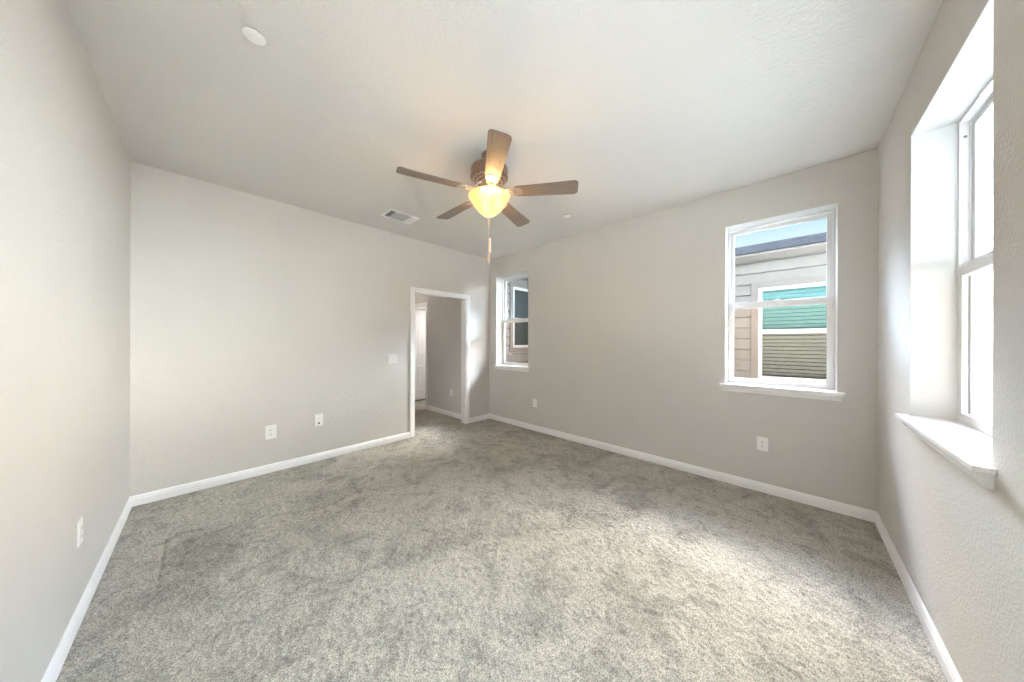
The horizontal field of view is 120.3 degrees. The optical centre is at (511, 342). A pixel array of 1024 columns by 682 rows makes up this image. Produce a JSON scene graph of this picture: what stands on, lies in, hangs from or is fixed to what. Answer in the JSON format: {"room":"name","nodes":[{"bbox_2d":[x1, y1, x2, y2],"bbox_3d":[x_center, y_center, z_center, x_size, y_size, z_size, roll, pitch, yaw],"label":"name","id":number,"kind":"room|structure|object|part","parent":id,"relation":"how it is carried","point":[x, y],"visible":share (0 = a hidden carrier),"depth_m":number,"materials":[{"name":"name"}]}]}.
{"room":"empty bedroom","nodes":[
{"label":"empty bedroom","id":0,"kind":"room"},
{"bbox_2d":[0,0,130,681],"bbox_3d":[-1.502,-0.063,0.790,4.565,2.740,0.120,0,0,44],"label":"wall","id":1,"kind":"structure","parent":0,"point":[65,163],"depth_m":1.16,"materials":[{"name":"paint"}]},
{"bbox_2d":[77,516,82,548],"bbox_3d":[-2.035,0.894,1.385,0.076,0.121,0.008,0,0,44],"label":"wall outlet","id":2,"kind":"object","parent":1,"relation":"attached to","point":[80,521],"visible":1,"depth_m":1.38,"materials":[{"name":"white plastic"}]},
{"bbox_2d":[41,497,131,681],"bbox_3d":[-1.490,1.269,0.867,4.250,0.083,0.013,0,0,44],"label":"baseboard","id":3,"kind":"structure","parent":1,"relation":"attached to","point":[58,659],"depth_m":1.39,"materials":[{"name":"white paint"}]},
{"bbox_2d":[130,161,488,506],"bbox_3d":[-1.756,0.436,3.747,0.115,3.740,3.808,0,0,44],"label":"wall","id":4,"kind":"structure","parent":0,"point":[249,313],"depth_m":2.90,"materials":[{"name":"paint"}]},
{"bbox_2d":[265,424,275,439],"bbox_3d":[-2.427,0.904,2.956,0.008,0.139,0.087,0,0,44],"label":"wall outlet","id":5,"kind":"object","parent":4,"relation":"attached to","point":[270,431],"visible":1,"depth_m":2.95,"materials":[{"name":"white plastic"}]},
{"bbox_2d":[130,413,488,506],"bbox_3d":[-1.712,1.269,3.703,0.013,0.083,3.808,0,0,44],"label":"baseboard","id":6,"kind":"structure","parent":4,"relation":"attached to","point":[152,496],"depth_m":2.88,"materials":[{"name":"white paint"}]},
{"bbox_2d":[315,414,322,426],"bbox_3d":[-2.138,0.863,3.255,0.013,0.130,0.076,0,0,44],"label":"jack plate","id":7,"kind":"object","parent":4,"relation":"attached to","point":[319,417],"visible":1,"depth_m":3.25,"materials":[{"name":"white plastic"}]},
{"bbox_2d":[388,354,396,363],"bbox_3d":[-1.567,0.220,3.854,0.010,0.121,0.121,0,0,44],"label":"light switch","id":8,"kind":"object","parent":4,"relation":"attached to","point":[392,358],"visible":1,"depth_m":3.85,"materials":[{"name":"white plastic"}]},
{"bbox_2d":[410,287,469,437],"bbox_3d":[-1.090,0.275,4.444,0.147,2.074,1.023,0,0,44],"label":"door frame","id":9,"kind":"structure","parent":4,"relation":"attached to","point":[412,289],"depth_m":4.72,"materials":[{"name":"white paint"}]},
{"bbox_2d":[415,307,425,400],"bbox_3d":[-2.314,-0.065,6.496,0.120,2.740,2.600,0,0,44],"label":"wall","id":10,"kind":"structure","parent":0,"point":[423,308],"depth_m":6.68,"materials":[{"name":"paint"}]},
{"bbox_2d":[415,310,425,399],"bbox_3d":[-1.926,0.283,6.719,0.096,1.995,0.760,0,0,44],"label":"door","id":11,"kind":"structure","parent":10,"relation":"in","point":[420,316],"depth_m":6.60,"materials":[{"name":"white paint"}]},
{"bbox_2d":[415,294,460,413],"bbox_3d":[-1.570,0.437,5.753,2.386,3.740,0.115,0,0,44],"label":"wall","id":12,"kind":"structure","parent":0,"point":[444,314],"depth_m":5.35,"materials":[{"name":"paint"}]},
{"bbox_2d":[415,302,427,408],"bbox_3d":[-1.940,0.259,6.107,0.916,2.102,0.143,0,0,44],"label":"door frame","id":13,"kind":"structure","parent":12,"relation":"attached to","point":[424,304],"depth_m":5.75,"materials":[{"name":"white paint"}]},
{"bbox_2d":[427,405,460,419],"bbox_3d":[-1.204,1.270,5.313,1.246,0.083,0.013,0,0,44],"label":"baseboard","id":14,"kind":"structure","parent":12,"relation":"attached to","point":[435,409],"depth_m":5.32,"materials":[{"name":"white paint"}]},
{"bbox_2d":[56,399,946,681],"bbox_3d":[-0.740,1.319,3.464,6.751,0.018,4.806,0,0,44],"label":"floor","id":15,"kind":"structure","parent":0,"point":[487,550],"depth_m":1.63,"materials":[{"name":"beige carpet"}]},
{"bbox_2d":[65,0,942,259],"bbox_3d":[-0.704,-1.506,3.493,7.151,0.150,5.126,0,0,44],"label":"ceiling","id":16,"kind":"structure","parent":0,"point":[651,106],"depth_m":1.68,"materials":[{"name":"paint"}]},
{"bbox_2d":[242,27,265,45],"bbox_3d":[-1.202,-1.427,1.370,0.084,0.010,0.084,0,0,44],"label":"sprinkler cover","id":17,"kind":"object","parent":16,"relation":"attached to","point":[251,34],"visible":1,"depth_m":1.37,"materials":[{"name":"white plastic"}]},
{"bbox_2d":[381,208,419,224],"bbox_3d":[-1.271,-1.427,3.351,0.242,0.010,0.346,0,0,44],"label":"ceiling vent","id":18,"kind":"object","parent":16,"relation":"in","point":[393,214],"visible":1,"depth_m":3.34,"materials":[{"name":"white plastic"}]},
{"bbox_2d":[396,129,577,263],"bbox_3d":[-0.206,-1.012,2.273,1.229,0.836,1.286,0,0,44],"label":"ceiling fan","id":19,"kind":"object","parent":16,"relation":"hanging from","point":[489,173],"visible":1,"depth_m":2.14,"materials":[{"name":"brown wood"}]},
{"bbox_3d":[-0.550,-1.136,2.041,0.472,0.006,0.136,0,12,-28],"label":"blade","id":20,"kind":"part","parent":19,"relation":"part of","materials":[{"name":"beige wood"}]},
{"bbox_3d":[-0.478,-1.135,2.537,0.472,0.006,0.136,0,12,44],"label":"blade","id":21,"kind":"part","parent":19,"relation":"part of","materials":[{"name":"brown wood"}]},
{"bbox_3d":[-0.173,-1.042,2.240,0.314,0.164,0.314,0,0,44],"label":"lamp shade","id":22,"kind":"part","parent":19,"relation":"part of","materials":[{"name":"yellow glass"}]},
{"bbox_3d":[-0.101,-1.135,1.820,0.136,0.006,0.472,12,-2,-10],"label":"blade","id":23,"kind":"part","parent":19,"relation":"part of","materials":[{"name":"beige wood"}]},
{"bbox_3d":[0.016,-1.134,2.622,0.136,0.006,0.472,-13,-6,26],"label":"blade","id":24,"kind":"part","parent":19,"relation":"part of","materials":[{"name":"beige wood"}]},
{"bbox_3d":[0.248,-1.133,2.178,0.472,0.006,0.136,0,-12,8],"label":"blade","id":25,"kind":"part","parent":19,"relation":"part of","materials":[{"name":"brown wood"}]},
{"bbox_2d":[415,422,872,522],"bbox_3d":[-0.712,1.439,3.493,7.151,0.140,5.126,0,0,44],"label":"floor slab","id":26,"kind":"structure","parent":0,"point":[503,422],"depth_m":3.03,"materials":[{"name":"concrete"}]},
{"bbox_2d":[489,148,877,510],"bbox_3d":[1.239,-0.056,3.660,4.565,2.740,0.200,0,0,44],"label":"wall","id":27,"kind":"structure","parent":0,"point":[626,319],"depth_m":2.98,"materials":[{"name":"paint"}]},
{"bbox_2d":[493,270,529,371],"bbox_3d":[0.045,-0.324,4.772,0.785,1.552,0.250,0,0,44],"label":"window","id":28,"kind":"structure","parent":27,"relation":"in","point":[501,281],"depth_m":4.99,"materials":[{"name":"white plastic"}]},
{"bbox_3d":[0.025,0.392,4.753,0.785,0.022,0.195,0,0,44],"label":"sill","id":29,"kind":"part","parent":28,"relation":"part of","materials":[{"name":"white paint"}]},
{"bbox_3d":[0.109,-0.359,4.839,0.717,1.481,0.065,0,0,44],"label":"frame","id":30,"kind":"part","parent":28,"relation":"part of","materials":[{"name":"white plastic"}]},
{"bbox_3d":[0.095,-0.009,4.825,0.677,0.749,0.039,0,0,44],"label":"sash","id":31,"kind":"part","parent":28,"relation":"part of","materials":[{"name":"white plastic"}]},
{"bbox_3d":[0.122,-0.706,4.852,0.677,0.748,0.028,0,0,44],"label":"sash","id":32,"kind":"part","parent":28,"relation":"part of","materials":[{"name":"white plastic"}]},
{"bbox_2d":[533,399,536,406],"bbox_3d":[0.340,0.905,4.372,0.076,0.121,0.008,0,0,44],"label":"wall outlet","id":33,"kind":"object","parent":27,"relation":"attached to","point":[534,400],"visible":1,"depth_m":4.37,"materials":[{"name":"white plastic"}]},
{"bbox_2d":[489,414,876,522],"bbox_3d":[1.131,1.276,3.612,4.250,0.083,0.013,0,0,44],"label":"baseboard","id":34,"kind":"structure","parent":27,"relation":"attached to","point":[834,506],"depth_m":2.80,"materials":[{"name":"white paint"}]},
{"bbox_2d":[757,436,767,451],"bbox_3d":[2.207,0.897,2.589,0.076,0.121,0.008,0,0,44],"label":"wall outlet","id":35,"kind":"object","parent":27,"relation":"attached to","point":[762,442],"visible":1,"depth_m":2.59,"materials":[{"name":"white plastic"}]},
{"bbox_2d":[719,202,845,401],"bbox_3d":[2.330,-0.318,2.591,0.792,1.552,0.250,0,0,44],"label":"window","id":36,"kind":"structure","parent":27,"relation":"in","point":[828,391],"depth_m":2.52,"materials":[{"name":"white plastic"}]},
{"bbox_3d":[2.380,-0.003,2.644,0.684,0.749,0.039,0,0,44],"label":"sash","id":37,"kind":"part","parent":36,"relation":"part of","materials":[{"name":"white plastic"}]},
{"bbox_3d":[2.408,-0.700,2.670,0.684,0.748,0.028,0,0,44],"label":"sash","id":38,"kind":"part","parent":36,"relation":"part of","materials":[{"name":"white plastic"}]},
{"bbox_3d":[2.310,0.398,2.571,0.792,0.022,0.195,0,0,44],"label":"sill","id":39,"kind":"part","parent":36,"relation":"part of","materials":[{"name":"white paint"}]},
{"bbox_2d":[877,0,1023,681],"bbox_3d":[1.433,-0.055,0.703,0.200,2.740,3.808,0,0,44],"label":"wall","id":40,"kind":"structure","parent":0,"point":[959,541],"depth_m":1.06,"materials":[{"name":"paint"}]},
{"bbox_2d":[875,512,962,681],"bbox_3d":[1.353,1.277,0.777,0.013,0.083,3.808,0,0,44],"label":"baseboard","id":41,"kind":"structure","parent":40,"relation":"attached to","point":[951,674],"depth_m":1.38,"materials":[{"name":"white paint"}]},
{"bbox_2d":[895,0,997,489],"bbox_3d":[1.862,-0.319,1.180,0.250,1.552,0.960,0,0,44],"label":"window","id":42,"kind":"structure","parent":40,"relation":"in","point":[949,259],"depth_m":1.44,"materials":[{"name":"white plastic"}]},
{"bbox_3d":[1.840,0.397,1.199,0.195,0.022,0.960,0,0,44],"label":"sill","id":43,"kind":"part","parent":42,"relation":"part of","materials":[{"name":"white paint"}]},
{"bbox_3d":[1.929,-0.354,1.117,0.065,1.481,0.892,0,0,44],"label":"frame","id":44,"kind":"part","parent":42,"relation":"part of","materials":[{"name":"white plastic"}]},
{"bbox_3d":[1.914,-0.004,1.130,0.039,0.749,0.852,0,0,44],"label":"sash","id":45,"kind":"part","parent":42,"relation":"part of","materials":[{"name":"white plastic"}]},
{"bbox_3d":[1.943,-0.701,1.104,0.028,0.748,0.852,0,0,44],"label":"sash","id":46,"kind":"part","parent":42,"relation":"part of","materials":[{"name":"white plastic"}]},
{"bbox_2d":[986,113,992,142],"bbox_3d":[1.855,-1.504,0.235,1.050,0.120,4.908,0,0,44],"label":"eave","id":47,"kind":"object","parent":40,"relation":"attached to","point":[989,122],"depth_m":1.99,"materials":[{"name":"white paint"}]},
{"label":"outside","id":48,"kind":"structure","parent":0,"visible":0},
{"bbox_2d":[983,371,991,420],"bbox_3d":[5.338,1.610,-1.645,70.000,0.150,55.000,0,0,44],"label":"ground","id":49,"kind":"structure","parent":48,"point":[987,375],"depth_m":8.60,"materials":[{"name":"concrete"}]},
{"bbox_2d":[506,277,527,362],"bbox_3d":[-0.310,0.015,6.734,3.450,3.010,2.088,0,0,44],"label":"house wing","id":50,"kind":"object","parent":49,"relation":"on","point":[517,290],"visible":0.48,"depth_m":6.25,"materials":[{"name":"paint"}]},
{"bbox_2d":[734,232,826,383],"bbox_3d":[4.479,-0.376,8.998,8.850,3.818,7.800,0,0,44],"label":"house","id":51,"kind":"structure","parent":49,"relation":"on","point":[785,343],"depth_m":4.57,"materials":[{"name":"paint"}]},
{"bbox_3d":[4.319,-0.141,4.439,1.101,1.640,0.054,0,0,44],"label":"window trim","id":52,"kind":"part","parent":51,"relation":"part of","materials":[{"name":"white paint"}]}
]}

